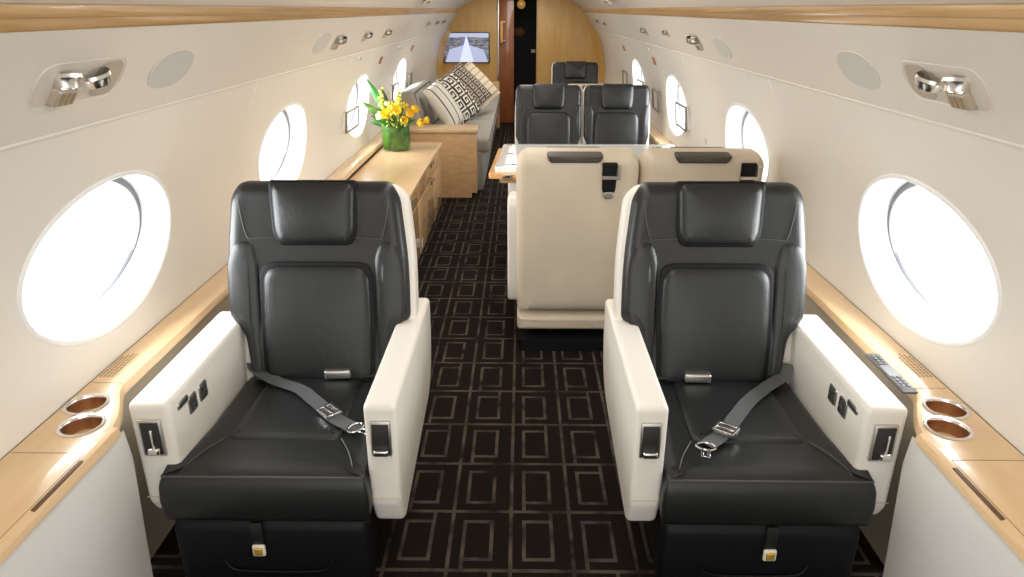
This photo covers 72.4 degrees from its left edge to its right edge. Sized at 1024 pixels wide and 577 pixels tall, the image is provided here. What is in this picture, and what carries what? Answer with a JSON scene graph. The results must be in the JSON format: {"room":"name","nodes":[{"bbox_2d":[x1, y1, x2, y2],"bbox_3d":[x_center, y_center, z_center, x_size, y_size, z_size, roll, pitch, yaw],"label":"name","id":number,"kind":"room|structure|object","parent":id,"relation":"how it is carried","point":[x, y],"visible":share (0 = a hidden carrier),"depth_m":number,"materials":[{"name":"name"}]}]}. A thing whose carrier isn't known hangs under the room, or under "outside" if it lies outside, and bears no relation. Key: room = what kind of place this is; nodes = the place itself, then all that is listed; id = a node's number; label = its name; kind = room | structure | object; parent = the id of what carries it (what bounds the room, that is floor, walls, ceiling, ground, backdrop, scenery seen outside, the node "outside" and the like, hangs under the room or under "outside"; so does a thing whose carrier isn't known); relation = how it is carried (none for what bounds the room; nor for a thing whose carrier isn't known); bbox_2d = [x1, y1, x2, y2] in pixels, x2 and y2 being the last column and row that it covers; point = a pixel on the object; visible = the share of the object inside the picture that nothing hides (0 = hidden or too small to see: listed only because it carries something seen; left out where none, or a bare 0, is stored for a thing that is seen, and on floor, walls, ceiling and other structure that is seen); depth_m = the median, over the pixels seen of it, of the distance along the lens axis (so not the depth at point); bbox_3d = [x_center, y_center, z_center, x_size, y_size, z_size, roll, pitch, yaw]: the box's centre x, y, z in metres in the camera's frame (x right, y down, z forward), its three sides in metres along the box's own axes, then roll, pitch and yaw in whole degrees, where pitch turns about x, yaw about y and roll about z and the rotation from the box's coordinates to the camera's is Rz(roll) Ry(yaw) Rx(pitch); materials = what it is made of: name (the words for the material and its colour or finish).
{"room":"aircraft cabin","nodes":[
{"label":"aircraft cabin","id":0,"kind":"room"},
{"bbox_2d":[0,430,152,576],"bbox_3d":[-1.085,1.078,0.800,0.151,0.581,2.660,0,22,1],"label":"panel","id":1,"kind":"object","parent":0,"point":[97,529],"depth_m":1.68,"materials":[{"name":"white plastic"}]},
{"bbox_2d":[0,12,458,559],"bbox_3d":[-1.001,-1.045,4.819,0.333,1.552,11.700,0,22,1],"label":"wall","id":2,"kind":"structure","parent":0,"point":[48,157],"depth_m":2.17,"materials":[{"name":"beige plastic"}]},
{"bbox_2d":[28,56,126,110],"bbox_3d":[-0.959,-0.464,1.573,0.084,0.095,0.344,0,22,1],"label":"light fixture","id":3,"kind":"object","parent":2,"relation":"in","point":[55,87],"visible":1,"depth_m":1.51,"materials":[{"name":"silver"}]},
{"bbox_2d":[46,88,78,107],"bbox_3d":[-0.974,-0.418,1.519,0.038,0.045,0.075,0,22,1],"label":"vent","id":4,"kind":"object","parent":3,"relation":"attached to","point":[55,97],"depth_m":1.49,"materials":[{"name":"brown"}]},
{"bbox_2d":[53,73,83,90],"bbox_3d":[-0.953,-0.441,1.497,0.068,0.040,0.068,0,22,1],"label":"outlet","id":5,"kind":"object","parent":3,"relation":"attached to","point":[61,81],"depth_m":1.47,"materials":[{"name":"silver metal"}]},
{"bbox_2d":[17,170,171,346],"bbox_3d":[-1.225,-0.102,2.031,0.229,0.460,0.785,0,22,1],"label":"window","id":6,"kind":"structure","parent":2,"relation":"in","point":[134,264],"depth_m":2.23,"materials":[{"name":"grey plastic"}]},
{"bbox_2d":[148,49,193,88],"bbox_3d":[-0.964,-0.622,1.984,0.075,0.106,0.244,0,22,1],"label":"speaker","id":7,"kind":"object","parent":2,"relation":"in","point":[172,67],"visible":1,"depth_m":1.97,"materials":[{"name":"grey plastic"}]},
{"bbox_2d":[0,131,382,564],"bbox_3d":[-1.039,-0.872,4.883,0.199,0.064,11.690,0,22,1],"label":"ledge","id":8,"kind":"object","parent":2,"relation":"attached to","point":[38,473],"visible":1,"depth_m":1.74,"materials":[{"name":"brown wood"}]},
{"bbox_2d":[0,2,459,32],"bbox_3d":[-0.845,-1.774,4.516,0.075,0.072,11.680,0,22,1],"label":"trim","id":9,"kind":"structure","parent":2,"relation":"attached to","point":[14,17],"depth_m":1.67,"materials":[{"name":"brown wood"}]},
{"bbox_2d":[243,102,306,180],"bbox_3d":[-1.203,-0.702,3.538,0.229,0.460,0.785,0,22,1],"label":"window","id":10,"kind":"structure","parent":2,"relation":"in","point":[287,161],"depth_m":3.82,"materials":[{"name":"grey"}]},
{"bbox_2d":[312,32,331,53],"bbox_3d":[-0.942,-1.216,3.474,0.073,0.102,0.244,0,22,1],"label":"speaker","id":11,"kind":"object","parent":2,"relation":"in","point":[323,41],"visible":1,"depth_m":3.46,"materials":[{"name":"grey plastic"}]},
{"bbox_2d":[331,34,346,49],"bbox_3d":[-0.933,-1.330,3.779,0.070,0.077,0.180,0,22,1],"label":"cluster","id":12,"kind":"object","parent":2,"relation":"in","point":[340,39],"visible":0.98,"depth_m":3.72,"materials":[{"name":"silver"}]},
{"bbox_2d":[331,43,338,49],"bbox_3d":[-0.949,-1.298,3.746,0.034,0.040,0.068,0,22,1],"label":"vent","id":13,"kind":"object","parent":12,"relation":"attached to","point":[334,46],"depth_m":3.72,"materials":[{"name":"brown"}]},
{"bbox_2d":[334,37,342,43],"bbox_3d":[-0.929,-1.318,3.727,0.062,0.036,0.061,0,22,1],"label":"outlet","id":14,"kind":"object","parent":12,"relation":"attached to","point":[338,40],"depth_m":3.70,"materials":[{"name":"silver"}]},
{"bbox_2d":[342,105,359,133],"bbox_3d":[-1.122,-1.177,4.865,0.058,0.150,0.377,0,22,1],"label":"handle","id":15,"kind":"object","parent":2,"relation":"attached to","point":[357,107],"visible":1,"depth_m":4.81,"materials":[{"name":"silver metal"}]},
{"bbox_2d":[345,73,369,138],"bbox_3d":[-1.181,-1.335,5.126,0.229,0.460,0.785,0,22,1],"label":"window","id":16,"kind":"structure","parent":2,"relation":"in","point":[360,91],"depth_m":5.42,"materials":[{"name":"grey glass"}]},
{"bbox_2d":[361,31,372,41],"bbox_3d":[-0.923,-1.605,4.455,0.062,0.063,0.160,0,22,1],"label":"cluster","id":17,"kind":"object","parent":2,"relation":"in","point":[368,34],"visible":0.95,"depth_m":4.41,"materials":[{"name":"silver metal"}]},
{"bbox_2d":[382,29,391,37],"bbox_3d":[-0.916,-1.872,5.135,0.062,0.063,0.160,0,22,1],"label":"cluster","id":18,"kind":"object","parent":2,"relation":"in","point":[388,31],"visible":0.94,"depth_m":5.08,"materials":[{"name":"silver metal"}]},
{"bbox_2d":[390,82,398,102],"bbox_3d":[-1.099,-1.827,6.522,0.058,0.170,0.297,0,22,1],"label":"handle","id":19,"kind":"object","parent":2,"relation":"attached to","point":[396,83],"visible":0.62,"depth_m":6.40,"materials":[{"name":"silver metal"}]},
{"bbox_2d":[390,57,406,99],"bbox_3d":[-1.156,-2.017,6.835,0.229,0.460,0.785,0,22,1],"label":"window","id":20,"kind":"structure","parent":2,"relation":"in","point":[400,72],"depth_m":7.15,"materials":[{"name":"white glass"}]},
{"bbox_2d":[406,72,412,87],"bbox_3d":[-1.085,-2.178,7.351,0.061,0.171,0.217,0,22,1],"label":"handle","id":21,"kind":"object","parent":2,"relation":"attached to","point":[411,73],"visible":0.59,"depth_m":7.27,"materials":[{"name":"silver metal"}]},
{"bbox_2d":[437,30,450,77],"bbox_3d":[-0.966,-3.337,10.039,0.144,0.704,0.330,5,22,11],"label":"trim","id":22,"kind":"structure","parent":2,"relation":"attached to","point":[440,61],"depth_m":10.02,"materials":[{"name":"brown wood"}]},
{"bbox_2d":[0,0,1023,8],"bbox_3d":[0.052,-1.895,4.465,1.860,0.305,11.700,0,22,1],"label":"ceiling","id":23,"kind":"structure","parent":0,"point":[450,4],"depth_m":2.58,"materials":[{"name":"beige"}]},
{"bbox_2d":[422,0,433,4],"bbox_3d":[-0.689,-2.355,5.746,0.064,0.044,0.320,0,22,1],"label":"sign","id":24,"kind":"object","parent":23,"relation":"attached to","point":[426,2],"visible":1,"depth_m":5.68,"materials":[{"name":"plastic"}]},
{"bbox_2d":[601,0,611,4],"bbox_3d":[0.769,-2.348,5.728,0.064,0.044,0.320,0,22,1],"label":"sign","id":25,"kind":"object","parent":23,"relation":"attached to","point":[607,2],"visible":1,"depth_m":5.64,"materials":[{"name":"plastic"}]},
{"bbox_2d":[150,110,884,576],"bbox_3d":[0.062,-0.596,5.790,2.320,0.001,13.200,0,22,1],"label":"floor","id":26,"kind":"structure","parent":0,"point":[516,472],"depth_m":2.72,"materials":[{"name":"carpet"}]},
{"bbox_2d":[129,180,430,576],"bbox_3d":[-0.650,0.260,2.166,0.710,1.093,0.814,0,22,1],"label":"chair","id":27,"kind":"object","parent":26,"relation":"on","point":[283,439],"visible":1,"depth_m":2.08,"materials":[{"name":"black leather"}]},
{"bbox_2d":[187,391,197,413],"bbox_3d":[-0.889,0.317,1.946,0.008,0.052,0.048,0,22,1],"label":"switch plate","id":28,"kind":"object","parent":27,"relation":"attached to","point":[192,396],"depth_m":1.94,"materials":[{"name":"grey plastic"}]},
{"bbox_2d":[198,379,207,401],"bbox_3d":[-0.888,0.292,2.008,0.008,0.052,0.048,0,22,1],"label":"switch plate","id":29,"kind":"object","parent":27,"relation":"attached to","point":[202,383],"depth_m":2.00,"materials":[{"name":"grey plastic"}]},
{"bbox_2d":[159,377,372,520],"bbox_3d":[-0.658,0.446,2.147,0.564,0.162,0.626,0,22,1],"label":"seat cushion","id":30,"kind":"object","parent":27,"relation":"on","point":[264,453],"depth_m":1.89,"materials":[{"name":"black leather"}]},
{"bbox_2d":[263,265,371,381],"bbox_3d":[-0.629,0.118,2.276,0.353,0.386,0.117,0,22,1],"label":"lumbar cushion","id":31,"kind":"object","parent":27,"relation":"on","point":[317,319],"depth_m":2.24,"materials":[{"name":"black leather"}]},
{"bbox_2d":[350,142,441,262],"bbox_3d":[-0.830,-0.380,4.468,0.470,0.578,3.000,0,22,1],"label":"credenza","id":32,"kind":"object","parent":26,"relation":"on","point":[416,169],"visible":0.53,"depth_m":4.92,"materials":[{"name":"brown wood"}]},
{"bbox_2d":[382,125,409,149],"bbox_3d":[-0.895,-1.172,5.413,0.224,0.192,0.224,0,22,1],"label":"vase","id":33,"kind":"object","parent":32,"relation":"on","point":[394,138],"visible":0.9,"depth_m":5.33,"materials":[{"name":"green glass"}]},
{"bbox_2d":[362,78,429,127],"bbox_3d":[-0.880,-1.381,5.291,0.513,0.395,0.256,0,22,1],"label":"flower bouquet","id":34,"kind":"object","parent":33,"relation":"in","point":[385,115],"visible":0.97,"depth_m":5.31,"materials":[{"name":"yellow plant"}]},
{"bbox_2d":[409,124,478,197],"bbox_3d":[-0.659,-1.159,6.368,0.718,0.618,0.270,0,22,1],"label":"base cabinet","id":35,"kind":"object","parent":26,"relation":"on","point":[459,147],"visible":0.65,"depth_m":6.24,"materials":[{"name":"brown wood"}]},
{"bbox_2d":[397,73,500,189],"bbox_3d":[-0.606,-2.079,8.288,0.849,0.904,3.920,0,22,1],"label":"sofa","id":36,"kind":"object","parent":26,"relation":"on","point":[488,118],"visible":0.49,"depth_m":6.91,"materials":[{"name":"grey fabric"}]},
{"bbox_2d":[397,80,437,123],"bbox_3d":[-0.919,-1.792,6.943,0.259,0.441,1.200,0,22,1],"label":"cushion","id":37,"kind":"object","parent":36,"relation":"on","point":[412,95],"depth_m":6.59,"materials":[{"name":"grey fabric"}]},
{"bbox_2d":[423,80,464,123],"bbox_3d":[-0.646,-1.749,6.698,0.284,0.451,0.449,4,22,11],"label":"throw pillow","id":38,"kind":"object","parent":36,"relation":"on","point":[438,97],"visible":0.92,"depth_m":6.59,"materials":[{"name":"fabric"}]},
{"bbox_2d":[441,73,480,123],"bbox_3d":[-0.556,-1.903,7.044,0.282,0.490,0.506,11,24,25],"label":"throw pillow","id":39,"kind":"object","parent":36,"relation":"on","point":[464,100],"visible":0.66,"depth_m":7.03,"materials":[{"name":"fabric"}]},
{"bbox_2d":[434,120,493,152],"bbox_3d":[-0.560,-1.543,7.037,0.715,0.135,1.200,0,22,1],"label":"seat cushion","id":40,"kind":"object","parent":36,"relation":"on","point":[486,127],"depth_m":6.83,"materials":[{"name":"grey fabric"}]},
{"bbox_2d":[438,62,492,106],"bbox_3d":[-0.508,-2.157,7.545,0.344,0.511,0.578,13,25,29],"label":"throw pillow","id":41,"kind":"object","parent":36,"relation":"on","point":[476,89],"visible":0.54,"depth_m":7.54,"materials":[{"name":"fabric"}]},
{"bbox_2d":[438,106,497,126],"bbox_3d":[-0.544,-1.989,8.156,0.715,0.135,1.190,0,22,1],"label":"seat cushion","id":42,"kind":"object","parent":36,"relation":"on","point":[489,112],"depth_m":7.99,"materials":[{"name":"grey fabric"}]},
{"bbox_2d":[464,61,499,108],"bbox_3d":[-0.403,-2.304,7.915,0.337,0.492,0.551,10,24,24],"label":"throw pillow","id":43,"kind":"object","parent":36,"relation":"on","point":[469,66],"visible":0.45,"depth_m":7.94,"materials":[{"name":"fabric"}]},
{"bbox_2d":[487,94,500,109],"bbox_3d":[-0.528,-2.451,9.317,0.715,0.135,1.290,0,22,1],"label":"seat cushion","id":44,"kind":"object","parent":36,"relation":"on","point":[496,101],"depth_m":9.05,"materials":[{"name":"grey fabric"}]},
{"bbox_2d":[515,84,581,143],"bbox_3d":[0.289,-1.045,5.507,0.540,1.044,0.798,0,22,1],"label":"chair","id":45,"kind":"object","parent":26,"relation":"on","point":[544,113],"visible":0.52,"depth_m":5.57,"materials":[{"name":"black leather"}]},
{"bbox_2d":[526,112,569,143],"bbox_3d":[0.291,-1.210,5.609,0.353,0.386,0.117,0,22,1],"label":"lumbar cushion","id":46,"kind":"object","parent":45,"relation":"on","point":[541,127],"depth_m":5.57,"materials":[{"name":"black leather"}]},
{"bbox_2d":[507,147,638,350],"bbox_3d":[0.285,-0.273,3.634,0.608,0.996,0.735,0,22,1],"label":"chair","id":47,"kind":"object","parent":26,"relation":"on","point":[564,209],"visible":0.91,"depth_m":3.31,"materials":[{"name":"beige leather"}]},
{"bbox_2d":[551,61,597,84],"bbox_3d":[0.721,-2.010,7.926,0.540,1.044,0.798,0,22,1],"label":"chair","id":48,"kind":"object","parent":26,"relation":"on","point":[568,72],"visible":0.3,"depth_m":7.98,"materials":[{"name":"black leather"}]},
{"bbox_2d":[561,81,589,84],"bbox_3d":[0.723,-2.174,8.028,0.353,0.386,0.117,0,22,1],"label":"lumbar cushion","id":49,"kind":"object","parent":48,"relation":"on","point":[562,82],"depth_m":7.98,"materials":[{"name":"black leather"}]},
{"bbox_2d":[489,144,675,195],"bbox_3d":[0.502,-0.545,4.706,1.274,0.708,0.840,0,22,1],"label":"conference table","id":50,"kind":"object","parent":26,"relation":"on","point":[503,167],"visible":0.32,"depth_m":4.67,"materials":[{"name":"white paint"}]},
{"bbox_2d":[568,84,602,92],"bbox_3d":[0.734,-1.382,6.416,0.566,0.996,0.735,0,22,1],"label":"chair","id":51,"kind":"object","parent":26,"relation":"on","point":[582,86],"visible":0.03,"depth_m":5.99,"materials":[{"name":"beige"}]},
{"bbox_2d":[582,84,649,143],"bbox_3d":[0.833,-1.042,5.500,0.540,1.044,0.798,0,22,1],"label":"chair","id":52,"kind":"object","parent":26,"relation":"on","point":[611,113],"visible":0.48,"depth_m":5.56,"materials":[{"name":"black leather"}]},
{"bbox_2d":[594,112,638,143],"bbox_3d":[0.835,-1.207,5.602,0.353,0.386,0.117,0,22,1],"label":"lumbar cushion","id":53,"kind":"object","parent":52,"relation":"on","point":[609,127],"depth_m":5.56,"materials":[{"name":"black leather"}]},
{"bbox_2d":[638,147,763,184],"bbox_3d":[0.872,-0.270,3.627,0.566,0.996,0.735,0,22,1],"label":"chair","id":54,"kind":"object","parent":26,"relation":"on","point":[672,164],"visible":0.22,"depth_m":3.15,"materials":[{"name":"beige leather"}]},
{"bbox_2d":[603,181,906,576],"bbox_3d":[0.678,0.267,2.150,0.710,1.093,0.814,0,22,1],"label":"chair","id":55,"kind":"object","parent":26,"relation":"on","point":[749,439],"visible":1,"depth_m":2.07,"materials":[{"name":"black leather"}]},
{"bbox_2d":[659,267,769,383],"bbox_3d":[0.651,0.125,2.260,0.353,0.386,0.117,0,22,1],"label":"lumbar cushion","id":56,"kind":"object","parent":55,"relation":"on","point":[714,321],"depth_m":2.23,"materials":[{"name":"black leather"}]},
{"bbox_2d":[659,382,875,525],"bbox_3d":[0.683,0.453,2.130,0.564,0.162,0.626,0,22,1],"label":"seat cushion","id":57,"kind":"object","parent":55,"relation":"on","point":[785,465],"depth_m":1.87,"materials":[{"name":"black leather"}]},
{"bbox_2d":[827,383,837,405],"bbox_3d":[0.911,0.301,1.986,0.008,0.052,0.048,0,22,1],"label":"switch plate","id":58,"kind":"object","parent":55,"relation":"attached to","point":[832,388],"depth_m":1.98,"materials":[{"name":"grey plastic"}]},
{"bbox_2d":[837,395,847,418],"bbox_3d":[0.910,0.326,1.923,0.008,0.052,0.048,0,22,1],"label":"switch plate","id":59,"kind":"object","parent":55,"relation":"attached to","point":[842,400],"depth_m":1.92,"materials":[{"name":"grey plastic"}]},
{"bbox_2d":[499,0,536,109],"bbox_3d":[0.210,-3.644,10.899,0.940,1.880,1.450,0,22,1],"label":"wall","id":60,"kind":"structure","parent":0,"point":[525,18],"depth_m":11.50,"materials":[{"name":"black"}]},
{"bbox_2d":[497,0,498,80],"bbox_3d":[-0.199,-3.338,10.197,0.027,1.830,0.050,0,22,1],"label":"trim","id":61,"kind":"structure","parent":60,"relation":"attached to","point":[497,0],"depth_m":10.07,"materials":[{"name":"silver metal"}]},
{"bbox_2d":[514,27,524,36],"bbox_3d":[0.119,-4.183,11.412,0.180,0.144,0.090,0,22,1],"label":"wall sconce","id":62,"kind":"object","parent":60,"relation":"attached to","point":[519,31],"visible":1,"depth_m":11.38,"materials":[{"name":"brown"}]},
{"bbox_2d":[517,0,524,8],"bbox_3d":[0.134,-4.201,10.166,0.124,0.260,0.124,0,22,1],"label":"globe lamp","id":63,"kind":"object","parent":60,"relation":"hanging from","point":[521,3],"visible":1,"depth_m":10.15,"materials":[{"name":"gold glass"}]},
{"bbox_2d":[536,0,537,83],"bbox_3d":[0.361,-3.339,10.200,0.018,1.830,0.050,0,22,1],"label":"trim","id":64,"kind":"structure","parent":60,"relation":"attached to","point":[537,0],"depth_m":10.09,"materials":[{"name":"brown wood"}]},
{"bbox_2d":[444,0,598,83],"bbox_3d":[0.130,-3.345,10.206,2.390,1.838,0.040,0,22,1],"label":"wall","id":65,"kind":"structure","parent":0,"point":[564,30],"depth_m":10.05,"materials":[{"name":"brown wood"}]},
{"bbox_2d":[444,32,489,62],"bbox_3d":[-0.657,-3.483,10.122,0.670,0.420,0.034,0,22,1],"label":"monitor","id":66,"kind":"object","parent":65,"relation":"attached to","point":[462,47],"visible":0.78,"depth_m":10.11,"materials":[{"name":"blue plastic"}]},
{"bbox_2d":[499,0,513,122],"bbox_3d":[-0.078,-3.339,10.174,0.211,1.830,0.100,0,22,1],"label":"door","id":67,"kind":"structure","parent":65,"relation":"in","point":[506,7],"depth_m":10.19,"materials":[{"name":"red wood"}]},
{"bbox_2d":[584,12,1023,565],"bbox_3d":[1.106,-1.034,4.793,0.333,1.552,11.700,0,22,1],"label":"wall","id":68,"kind":"structure","parent":0,"point":[974,160],"depth_m":2.18,"materials":[{"name":"beige plastic"}]},
{"bbox_2d":[591,30,604,81],"bbox_3d":[1.222,-3.327,10.012,0.144,0.704,0.330,-4,22,-10],"label":"trim","id":69,"kind":"structure","parent":68,"relation":"attached to","point":[600,54],"depth_m":10.01,"materials":[{"name":"brown wood"}]},
{"bbox_2d":[622,70,628,83],"bbox_3d":[1.273,-2.341,7.812,0.058,0.170,0.337,0,22,1],"label":"handle","id":70,"kind":"object","parent":68,"relation":"attached to","point":[622,70],"visible":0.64,"depth_m":7.86,"materials":[{"name":"silver metal"}]},
{"bbox_2d":[632,58,644,84],"bbox_3d":[1.327,-2.069,7.026,0.222,0.461,0.785,0,22,1],"label":"window","id":71,"kind":"structure","parent":68,"relation":"in","point":[637,73],"depth_m":7.32,"materials":[{"name":"white glass"}]},
{"bbox_2d":[640,27,648,35],"bbox_3d":[1.040,-2.021,5.500,0.062,0.063,0.160,0,22,1],"label":"cluster","id":72,"kind":"object","parent":68,"relation":"in","point":[642,30],"visible":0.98,"depth_m":5.44,"materials":[{"name":"silver metal"}]},
{"bbox_2d":[652,88,661,112],"bbox_3d":[1.248,-1.620,6.017,0.059,0.181,0.287,0,22,1],"label":"handle","id":73,"kind":"object","parent":68,"relation":"attached to","point":[653,89],"visible":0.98,"depth_m":5.98,"materials":[{"name":"silver metal"}]},
{"bbox_2d":[662,30,669,36],"bbox_3d":[1.021,-1.692,4.640,0.048,0.047,0.120,0,22,1],"label":"cluster","id":74,"kind":"object","parent":68,"relation":"in","point":[664,32],"visible":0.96,"depth_m":4.60,"materials":[{"name":"silver metal"}]},
{"bbox_2d":[666,74,690,137],"bbox_3d":[1.302,-1.388,5.317,0.222,0.461,0.785,0,22,1],"label":"window","id":75,"kind":"structure","parent":68,"relation":"in","point":[674,91],"depth_m":5.61,"materials":[{"name":"grey glass"}]},
{"bbox_2d":[675,101,689,131],"bbox_3d":[1.233,-1.244,5.053,0.059,0.176,0.357,0,22,1],"label":"handle","id":76,"kind":"object","parent":68,"relation":"attached to","point":[676,102],"visible":1,"depth_m":5.03,"materials":[{"name":"silver metal"}]},
{"bbox_2d":[686,34,703,50],"bbox_3d":[1.019,-1.375,3.905,0.077,0.086,0.200,0,22,1],"label":"cluster","id":77,"kind":"object","parent":68,"relation":"in","point":[692,39],"visible":0.98,"depth_m":3.84,"materials":[{"name":"silver metal"}]},
{"bbox_2d":[690,37,699,43],"bbox_3d":[1.014,-1.362,3.847,0.068,0.041,0.068,0,22,1],"label":"outlet","id":78,"kind":"object","parent":77,"relation":"attached to","point":[694,40],"depth_m":3.82,"materials":[{"name":"silver metal"}]},
{"bbox_2d":[695,43,703,50],"bbox_3d":[1.035,-1.339,3.869,0.037,0.045,0.075,0,22,1],"label":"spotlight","id":79,"kind":"object","parent":77,"relation":"attached to","point":[699,46],"depth_m":3.84,"materials":[{"name":"brown"}]},
{"bbox_2d":[713,37,731,58],"bbox_3d":[1.028,-1.176,3.425,0.071,0.104,0.244,0,22,1],"label":"speaker","id":80,"kind":"object","parent":68,"relation":"in","point":[722,48],"visible":1,"depth_m":3.41,"materials":[{"name":"grey plastic"}]},
{"bbox_2d":[725,103,784,181],"bbox_3d":[1.279,-0.733,3.673,0.222,0.461,0.785,0,22,1],"label":"window","id":81,"kind":"structure","parent":68,"relation":"in","point":[739,121],"depth_m":3.96,"materials":[{"name":"grey"}]},
{"bbox_2d":[582,3,1023,32],"bbox_3d":[0.950,-1.765,4.494,0.075,0.072,11.680,0,22,1],"label":"trim","id":82,"kind":"structure","parent":68,"relation":"attached to","point":[999,17],"depth_m":1.69,"materials":[{"name":"brown wood"}]},
{"bbox_2d":[598,81,1023,562],"bbox_3d":[1.143,-0.864,4.856,0.199,0.070,11.690,0,22,1],"label":"ledge","id":83,"kind":"object","parent":68,"relation":"attached to","point":[985,468],"visible":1,"depth_m":1.75,"materials":[{"name":"brown wood"}]},
{"bbox_2d":[836,50,879,89],"bbox_3d":[0.999,-0.633,2.027,0.075,0.106,0.244,0,22,1],"label":"speaker","id":84,"kind":"object","parent":68,"relation":"in","point":[856,68],"visible":1,"depth_m":2.02,"materials":[{"name":"grey plastic"}]},
{"bbox_2d":[858,174,1002,346],"bbox_3d":[1.256,-0.096,2.075,0.222,0.461,0.785,0,22,1],"label":"window","id":85,"kind":"structure","parent":68,"relation":"in","point":[894,270],"depth_m":2.29,"materials":[{"name":"grey plastic"}]},
{"bbox_2d":[901,60,993,114],"bbox_3d":[0.987,-0.468,1.613,0.083,0.096,0.344,0,22,1],"label":"light fixture","id":86,"kind":"object","parent":68,"relation":"in","point":[964,90],"visible":1,"depth_m":1.55,"materials":[{"name":"silver"}]},
{"bbox_2d":[940,77,969,94],"bbox_3d":[0.979,-0.445,1.538,0.068,0.041,0.068,0,22,1],"label":"outlet","id":87,"kind":"object","parent":86,"relation":"attached to","point":[949,85],"depth_m":1.52,"materials":[{"name":"silver metal"}]},
{"bbox_2d":[946,93,976,110],"bbox_3d":[1.000,-0.421,1.559,0.038,0.045,0.075,0,22,1],"label":"vent","id":88,"kind":"object","parent":86,"relation":"attached to","point":[963,101],"depth_m":1.53,"materials":[{"name":"brown"}]},
{"bbox_2d":[883,436,1023,576],"bbox_3d":[1.069,1.088,0.774,0.151,0.581,2.660,0,22,1],"label":"wall","id":89,"kind":"structure","parent":0,"point":[936,531],"depth_m":1.67,"materials":[{"name":"white plastic"}]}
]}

